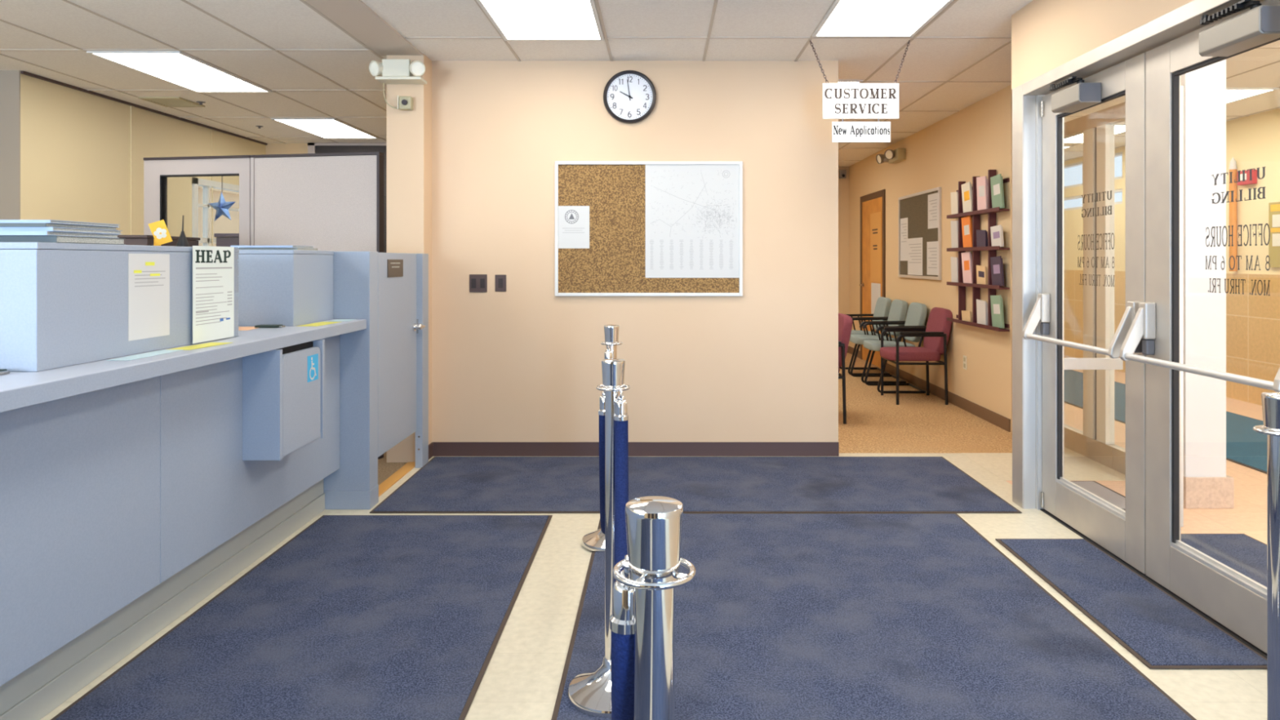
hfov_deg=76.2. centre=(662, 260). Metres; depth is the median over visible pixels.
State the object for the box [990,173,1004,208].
brochure
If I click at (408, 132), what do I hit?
column
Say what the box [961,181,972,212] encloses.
brochure
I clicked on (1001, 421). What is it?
baseboard
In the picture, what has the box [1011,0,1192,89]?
wall
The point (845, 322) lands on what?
chair
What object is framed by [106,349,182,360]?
paper sheet
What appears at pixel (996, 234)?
print
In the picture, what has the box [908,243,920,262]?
print
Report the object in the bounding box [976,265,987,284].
brochure
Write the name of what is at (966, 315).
brochure
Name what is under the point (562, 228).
print
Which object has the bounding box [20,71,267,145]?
trim
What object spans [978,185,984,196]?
print
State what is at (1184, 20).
door frame
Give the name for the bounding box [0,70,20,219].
wall
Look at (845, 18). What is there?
recessed light
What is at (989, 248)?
shelf
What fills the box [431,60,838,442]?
wall
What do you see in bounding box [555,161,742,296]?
notice board
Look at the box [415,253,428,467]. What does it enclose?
gate post
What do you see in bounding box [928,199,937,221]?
print
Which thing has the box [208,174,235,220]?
star ornament
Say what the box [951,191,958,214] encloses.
brochure
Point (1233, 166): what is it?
wooden post
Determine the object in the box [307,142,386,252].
window
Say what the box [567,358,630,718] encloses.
stanchion post
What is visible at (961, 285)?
shelf
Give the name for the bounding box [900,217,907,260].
paper
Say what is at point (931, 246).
paper
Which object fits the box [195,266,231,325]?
print
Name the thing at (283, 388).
box
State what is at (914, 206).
notice board
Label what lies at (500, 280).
switch plate
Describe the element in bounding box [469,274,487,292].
switch plate
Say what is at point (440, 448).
baseboard
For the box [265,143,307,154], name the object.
wall
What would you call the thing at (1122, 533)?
door
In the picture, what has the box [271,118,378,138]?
recessed light
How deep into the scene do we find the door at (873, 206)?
10.40 m
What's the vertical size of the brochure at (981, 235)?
0.158 m
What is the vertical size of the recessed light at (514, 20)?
0.012 m
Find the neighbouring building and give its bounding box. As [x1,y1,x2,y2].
[198,186,239,246]
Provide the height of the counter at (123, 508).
0.958 m
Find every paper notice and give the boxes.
[128,253,169,341]
[558,205,589,248]
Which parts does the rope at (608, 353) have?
velvet cord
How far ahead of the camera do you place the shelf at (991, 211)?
6.78 m
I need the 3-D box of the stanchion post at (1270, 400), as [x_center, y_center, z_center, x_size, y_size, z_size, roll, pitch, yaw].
[1.395,0.804,1.840,0.278,1.013,0.278,0,0,-34]
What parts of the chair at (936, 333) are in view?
leg, armrest, seat, seat frame, leg, armrest, leg, backrest, leg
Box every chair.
[838,313,852,424]
[839,297,891,374]
[849,299,907,382]
[862,302,927,393]
[880,306,952,404]
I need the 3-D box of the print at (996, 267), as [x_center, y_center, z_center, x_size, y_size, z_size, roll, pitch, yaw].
[2.618,0.066,6.393,0.006,0.076,0.121,0,0,0]
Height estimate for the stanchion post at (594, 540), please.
1.013 m
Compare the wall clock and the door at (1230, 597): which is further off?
the wall clock
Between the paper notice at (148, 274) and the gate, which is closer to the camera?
the paper notice at (148, 274)
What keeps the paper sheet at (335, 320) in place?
on the countertop at (18, 389)
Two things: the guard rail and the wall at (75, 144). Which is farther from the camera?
the wall at (75, 144)
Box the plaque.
[387,259,403,277]
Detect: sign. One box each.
[192,245,236,343]
[809,40,910,142]
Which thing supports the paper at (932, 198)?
attached to the notice board at (914, 206)
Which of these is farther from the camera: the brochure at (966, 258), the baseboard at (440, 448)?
the brochure at (966, 258)
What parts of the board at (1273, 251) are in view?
paper strip, paper strip, paper strip, paper strip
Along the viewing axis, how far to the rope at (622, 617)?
1.05 m
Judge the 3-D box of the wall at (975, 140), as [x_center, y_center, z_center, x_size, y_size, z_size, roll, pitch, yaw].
[2.765,-0.017,9.060,0.170,2.673,5.580,0,0,0]
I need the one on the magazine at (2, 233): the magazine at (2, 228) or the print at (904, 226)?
the magazine at (2, 228)
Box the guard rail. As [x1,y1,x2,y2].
[1063,357,1123,369]
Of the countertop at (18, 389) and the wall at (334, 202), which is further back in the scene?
the wall at (334, 202)
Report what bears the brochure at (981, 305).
in the brochure rack
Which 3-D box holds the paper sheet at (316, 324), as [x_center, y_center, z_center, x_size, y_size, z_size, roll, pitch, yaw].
[-1.676,0.309,3.990,0.100,0.001,0.270,0,0,3]
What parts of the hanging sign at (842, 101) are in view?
chain, chain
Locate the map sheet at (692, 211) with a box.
[645,164,739,277]
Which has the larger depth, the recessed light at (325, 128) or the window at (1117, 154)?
the window at (1117, 154)
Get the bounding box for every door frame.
[1012,0,1266,657]
[1063,102,1125,475]
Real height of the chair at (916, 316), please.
0.888 m
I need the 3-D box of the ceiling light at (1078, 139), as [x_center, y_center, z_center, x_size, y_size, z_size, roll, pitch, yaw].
[4.615,-1.347,8.980,0.365,0.012,0.661,0,0,0]
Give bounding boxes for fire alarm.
[1237,169,1257,185]
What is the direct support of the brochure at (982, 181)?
in the brochure rack
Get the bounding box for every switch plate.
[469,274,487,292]
[494,275,506,291]
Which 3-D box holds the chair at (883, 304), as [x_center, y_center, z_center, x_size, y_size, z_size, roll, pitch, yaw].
[2.376,0.873,9.650,0.571,0.888,0.538,0,0,0]
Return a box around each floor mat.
[50,515,552,719]
[369,456,1022,513]
[551,513,1196,719]
[995,538,1266,668]
[1063,369,1266,473]
[1070,480,1125,511]
[1181,533,1266,586]
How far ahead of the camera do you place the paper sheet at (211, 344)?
2.94 m
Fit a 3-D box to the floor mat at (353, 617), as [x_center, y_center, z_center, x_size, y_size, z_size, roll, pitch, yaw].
[-1.160,1.314,1.107,1.184,0.007,6.215,0,0,0]
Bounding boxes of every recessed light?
[86,50,272,92]
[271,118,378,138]
[475,0,604,40]
[812,0,953,36]
[838,80,862,83]
[1063,145,1073,149]
[1226,87,1279,103]
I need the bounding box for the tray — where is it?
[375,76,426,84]
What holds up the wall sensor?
attached to the wall at (843, 184)
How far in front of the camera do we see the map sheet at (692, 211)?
5.51 m
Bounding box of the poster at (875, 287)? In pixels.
[871,282,880,314]
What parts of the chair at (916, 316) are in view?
armrest, sled leg, seat, armrest, sled leg, backrest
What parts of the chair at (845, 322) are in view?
leg, backrest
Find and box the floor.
[40,352,1266,719]
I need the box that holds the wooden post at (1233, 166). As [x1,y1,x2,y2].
[1229,156,1236,271]
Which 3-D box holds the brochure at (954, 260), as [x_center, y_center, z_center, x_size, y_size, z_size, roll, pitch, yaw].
[2.630,0.084,7.328,0.032,0.241,0.177,0,0,0]
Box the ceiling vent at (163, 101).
[137,97,204,106]
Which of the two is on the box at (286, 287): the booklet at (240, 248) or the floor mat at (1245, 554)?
the booklet at (240, 248)
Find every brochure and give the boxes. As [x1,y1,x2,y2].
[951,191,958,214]
[951,220,958,248]
[951,257,958,282]
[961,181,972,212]
[961,215,972,247]
[961,251,972,283]
[961,310,972,321]
[976,176,987,210]
[976,230,987,246]
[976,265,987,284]
[976,299,987,324]
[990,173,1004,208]
[990,224,1004,247]
[990,256,1004,286]
[990,295,1004,328]
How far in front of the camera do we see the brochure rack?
6.86 m
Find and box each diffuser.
[838,81,858,83]
[1226,89,1271,102]
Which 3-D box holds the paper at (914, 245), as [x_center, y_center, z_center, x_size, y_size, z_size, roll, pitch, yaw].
[2.665,-0.045,8.610,0.002,0.390,0.500,0,0,0]
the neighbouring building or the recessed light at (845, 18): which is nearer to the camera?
the recessed light at (845, 18)
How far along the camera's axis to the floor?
3.99 m
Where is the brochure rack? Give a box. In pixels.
[946,169,1009,331]
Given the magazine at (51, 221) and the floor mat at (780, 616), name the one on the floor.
the floor mat at (780, 616)
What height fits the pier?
1.370 m
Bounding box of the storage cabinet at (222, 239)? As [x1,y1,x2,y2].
[213,233,239,248]
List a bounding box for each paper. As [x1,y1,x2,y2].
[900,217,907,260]
[907,237,922,275]
[926,240,937,275]
[928,192,937,228]
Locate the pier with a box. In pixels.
[323,251,378,509]
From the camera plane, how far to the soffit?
4.67 m
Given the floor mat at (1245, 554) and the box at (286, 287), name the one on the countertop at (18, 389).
the box at (286, 287)
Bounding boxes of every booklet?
[230,245,313,248]
[235,247,318,250]
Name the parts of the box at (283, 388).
panel, panel, panel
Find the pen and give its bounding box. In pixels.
[176,215,189,246]
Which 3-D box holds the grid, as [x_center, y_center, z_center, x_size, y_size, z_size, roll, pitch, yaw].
[0.035,-1.351,5.650,10.870,0.004,15.700,0,0,0]
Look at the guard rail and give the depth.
5.03 m
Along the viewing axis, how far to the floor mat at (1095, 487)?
4.61 m
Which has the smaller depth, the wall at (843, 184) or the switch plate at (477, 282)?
the switch plate at (477, 282)
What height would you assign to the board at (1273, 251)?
0.580 m
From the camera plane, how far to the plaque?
4.74 m
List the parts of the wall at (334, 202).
post, fabric panel, post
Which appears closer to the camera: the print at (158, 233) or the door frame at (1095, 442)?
the print at (158, 233)
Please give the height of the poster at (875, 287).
0.420 m
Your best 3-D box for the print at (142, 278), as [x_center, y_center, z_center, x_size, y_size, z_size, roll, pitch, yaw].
[-1.742,0.060,2.777,0.001,0.051,0.165,0,0,0]
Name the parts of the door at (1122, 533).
push bar lever, lever, closer arm, push bar lever, lever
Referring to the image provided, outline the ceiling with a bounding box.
[0,0,1279,166]
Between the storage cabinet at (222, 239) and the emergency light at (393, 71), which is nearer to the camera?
the emergency light at (393, 71)
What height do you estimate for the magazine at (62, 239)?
0.020 m
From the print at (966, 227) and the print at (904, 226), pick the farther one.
the print at (904, 226)
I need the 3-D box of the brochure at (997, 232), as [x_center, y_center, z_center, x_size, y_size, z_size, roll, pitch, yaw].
[2.628,-0.189,6.408,0.029,0.179,0.204,0,0,0]
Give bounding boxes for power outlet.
[963,355,966,369]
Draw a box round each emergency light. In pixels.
[368,58,426,84]
[875,148,906,164]
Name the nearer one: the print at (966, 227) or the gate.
the gate
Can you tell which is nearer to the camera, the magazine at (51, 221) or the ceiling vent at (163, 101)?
the magazine at (51, 221)
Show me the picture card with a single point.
(159, 230)
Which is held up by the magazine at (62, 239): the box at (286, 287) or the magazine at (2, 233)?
the magazine at (2, 233)
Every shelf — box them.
[946,206,1009,218]
[946,245,1009,251]
[946,281,1009,288]
[946,317,1009,331]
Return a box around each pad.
[0,368,9,375]
[254,324,284,328]
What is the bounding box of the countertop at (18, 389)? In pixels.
[0,319,366,412]
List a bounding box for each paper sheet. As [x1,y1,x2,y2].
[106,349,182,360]
[169,342,230,350]
[238,326,258,330]
[295,321,342,326]
[328,319,355,321]
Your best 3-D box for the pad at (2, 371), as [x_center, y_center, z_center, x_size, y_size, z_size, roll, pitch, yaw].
[-1.890,0.304,2.220,0.200,0.012,0.060,0,0,0]
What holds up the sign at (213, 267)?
on the countertop at (18, 389)
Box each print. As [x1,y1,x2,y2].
[134,271,165,286]
[153,227,166,239]
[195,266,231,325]
[562,227,584,231]
[901,223,906,242]
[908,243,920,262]
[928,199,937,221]
[928,247,937,268]
[964,190,969,201]
[964,224,969,235]
[964,260,969,270]
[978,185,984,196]
[978,271,984,277]
[992,231,999,239]
[993,183,999,195]
[993,264,999,274]
[993,304,999,314]
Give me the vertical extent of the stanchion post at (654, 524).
1.013 m
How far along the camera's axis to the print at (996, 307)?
6.39 m
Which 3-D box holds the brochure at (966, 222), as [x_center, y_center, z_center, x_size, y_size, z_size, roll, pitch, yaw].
[2.631,-0.242,7.038,0.034,0.285,0.209,0,0,0]
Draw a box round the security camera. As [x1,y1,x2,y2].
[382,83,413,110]
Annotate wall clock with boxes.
[603,70,656,124]
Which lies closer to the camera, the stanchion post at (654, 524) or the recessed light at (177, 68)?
the stanchion post at (654, 524)
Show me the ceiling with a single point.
(277, 24)
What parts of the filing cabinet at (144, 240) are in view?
drawer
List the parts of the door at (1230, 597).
push bar lever, lever, pull handle, closer arm, push bar lever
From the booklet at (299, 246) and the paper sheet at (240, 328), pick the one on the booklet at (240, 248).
the booklet at (299, 246)
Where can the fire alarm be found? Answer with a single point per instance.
(1254, 174)
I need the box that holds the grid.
[0,0,1279,160]
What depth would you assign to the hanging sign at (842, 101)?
5.00 m
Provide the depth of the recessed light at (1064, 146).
9.58 m
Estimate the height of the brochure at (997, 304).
0.264 m
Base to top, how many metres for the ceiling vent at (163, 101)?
0.012 m
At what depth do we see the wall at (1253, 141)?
7.67 m
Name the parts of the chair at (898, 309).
armrest, sled leg, seat, armrest, sled leg, backrest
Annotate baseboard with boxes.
[432,441,839,456]
[846,346,1010,431]
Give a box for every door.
[859,189,885,368]
[1022,52,1146,573]
[1119,0,1279,653]
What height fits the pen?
0.117 m
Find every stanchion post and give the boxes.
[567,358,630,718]
[581,324,622,552]
[612,496,696,719]
[1253,391,1279,719]
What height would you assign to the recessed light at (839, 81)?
0.012 m
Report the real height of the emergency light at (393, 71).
0.133 m
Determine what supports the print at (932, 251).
attached to the paper at (931, 246)
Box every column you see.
[386,53,431,462]
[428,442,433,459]
[1181,59,1234,508]
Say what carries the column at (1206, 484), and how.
on the floor
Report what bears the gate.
attached to the gate post at (422, 260)
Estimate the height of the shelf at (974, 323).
0.030 m
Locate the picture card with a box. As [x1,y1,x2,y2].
[147,219,172,245]
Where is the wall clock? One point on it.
(629, 96)
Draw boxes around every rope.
[598,344,612,533]
[609,389,634,719]
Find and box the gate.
[377,252,425,457]
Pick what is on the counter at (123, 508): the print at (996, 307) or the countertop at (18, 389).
the countertop at (18, 389)
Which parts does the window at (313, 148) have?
frame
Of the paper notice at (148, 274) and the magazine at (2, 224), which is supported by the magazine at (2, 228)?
the magazine at (2, 224)
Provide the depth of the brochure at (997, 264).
6.38 m
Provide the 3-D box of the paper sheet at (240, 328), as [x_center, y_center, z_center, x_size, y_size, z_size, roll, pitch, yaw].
[-1.930,0.309,3.720,0.150,0.001,0.200,0,0,-6]
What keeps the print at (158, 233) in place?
attached to the picture card
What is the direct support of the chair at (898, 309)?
on the floor
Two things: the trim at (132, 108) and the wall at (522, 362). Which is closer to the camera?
the wall at (522, 362)
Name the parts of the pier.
trim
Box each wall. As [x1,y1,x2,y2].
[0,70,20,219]
[20,73,265,237]
[143,151,383,458]
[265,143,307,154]
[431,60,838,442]
[838,166,848,346]
[848,84,1012,432]
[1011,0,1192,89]
[1063,107,1279,405]
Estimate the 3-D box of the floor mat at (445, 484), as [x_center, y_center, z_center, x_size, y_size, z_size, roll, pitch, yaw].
[0.174,1.314,4.869,3.408,0.007,1.213,0,0,0]
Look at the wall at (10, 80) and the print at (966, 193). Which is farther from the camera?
the print at (966, 193)
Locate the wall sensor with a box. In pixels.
[839,169,846,178]
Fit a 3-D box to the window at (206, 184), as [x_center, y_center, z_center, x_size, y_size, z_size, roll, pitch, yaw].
[-4.590,-0.205,8.550,0.140,1.210,1.300,0,0,0]
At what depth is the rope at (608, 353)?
2.56 m
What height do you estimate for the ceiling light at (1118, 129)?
0.012 m
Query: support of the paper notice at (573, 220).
attached to the notice board at (614, 263)
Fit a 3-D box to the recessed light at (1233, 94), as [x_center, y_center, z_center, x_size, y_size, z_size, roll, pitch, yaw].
[4.520,-1.347,7.000,0.604,0.012,1.244,0,0,0]
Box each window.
[191,177,239,246]
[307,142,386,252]
[1063,151,1122,210]
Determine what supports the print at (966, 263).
attached to the brochure at (966, 258)
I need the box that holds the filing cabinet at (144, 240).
[117,235,200,246]
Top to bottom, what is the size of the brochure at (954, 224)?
0.262 m
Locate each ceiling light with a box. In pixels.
[1063,133,1083,143]
[1114,124,1125,134]
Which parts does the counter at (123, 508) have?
panel, trim, panel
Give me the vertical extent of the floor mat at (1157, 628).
0.007 m
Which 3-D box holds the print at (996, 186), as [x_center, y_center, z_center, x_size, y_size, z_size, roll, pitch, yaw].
[2.619,-0.558,6.393,0.006,0.085,0.122,0,0,0]
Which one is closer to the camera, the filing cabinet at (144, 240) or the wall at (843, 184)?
the filing cabinet at (144, 240)
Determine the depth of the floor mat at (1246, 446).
6.42 m
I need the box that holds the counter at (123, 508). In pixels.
[0,334,339,719]
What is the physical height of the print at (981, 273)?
0.054 m
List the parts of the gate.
strike plate, latch handle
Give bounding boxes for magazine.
[0,219,119,226]
[0,222,117,230]
[0,226,120,234]
[0,231,119,238]
[0,235,125,244]
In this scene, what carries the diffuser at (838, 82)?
attached to the recessed light at (839, 81)
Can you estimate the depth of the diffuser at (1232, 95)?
6.59 m
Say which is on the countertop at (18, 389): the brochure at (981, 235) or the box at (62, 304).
the box at (62, 304)
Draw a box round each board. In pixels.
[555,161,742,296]
[898,186,941,279]
[1268,201,1279,267]
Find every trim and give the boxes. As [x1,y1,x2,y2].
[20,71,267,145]
[130,105,213,246]
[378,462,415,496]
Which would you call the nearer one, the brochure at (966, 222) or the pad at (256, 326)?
the pad at (256, 326)
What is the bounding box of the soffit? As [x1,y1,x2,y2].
[304,0,422,55]
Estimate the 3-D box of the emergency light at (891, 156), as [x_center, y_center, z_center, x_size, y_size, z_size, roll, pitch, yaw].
[2.583,-1.179,9.267,0.194,0.129,0.573,0,0,0]
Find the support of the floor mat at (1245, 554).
on the floor
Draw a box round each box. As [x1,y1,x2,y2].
[0,242,239,371]
[238,249,333,326]
[242,339,324,460]
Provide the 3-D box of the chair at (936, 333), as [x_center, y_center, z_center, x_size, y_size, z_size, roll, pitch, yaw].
[2.392,0.881,7.740,0.595,0.874,0.564,0,0,0]
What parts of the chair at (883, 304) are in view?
sled leg, armrest, seat, sled leg, armrest, backrest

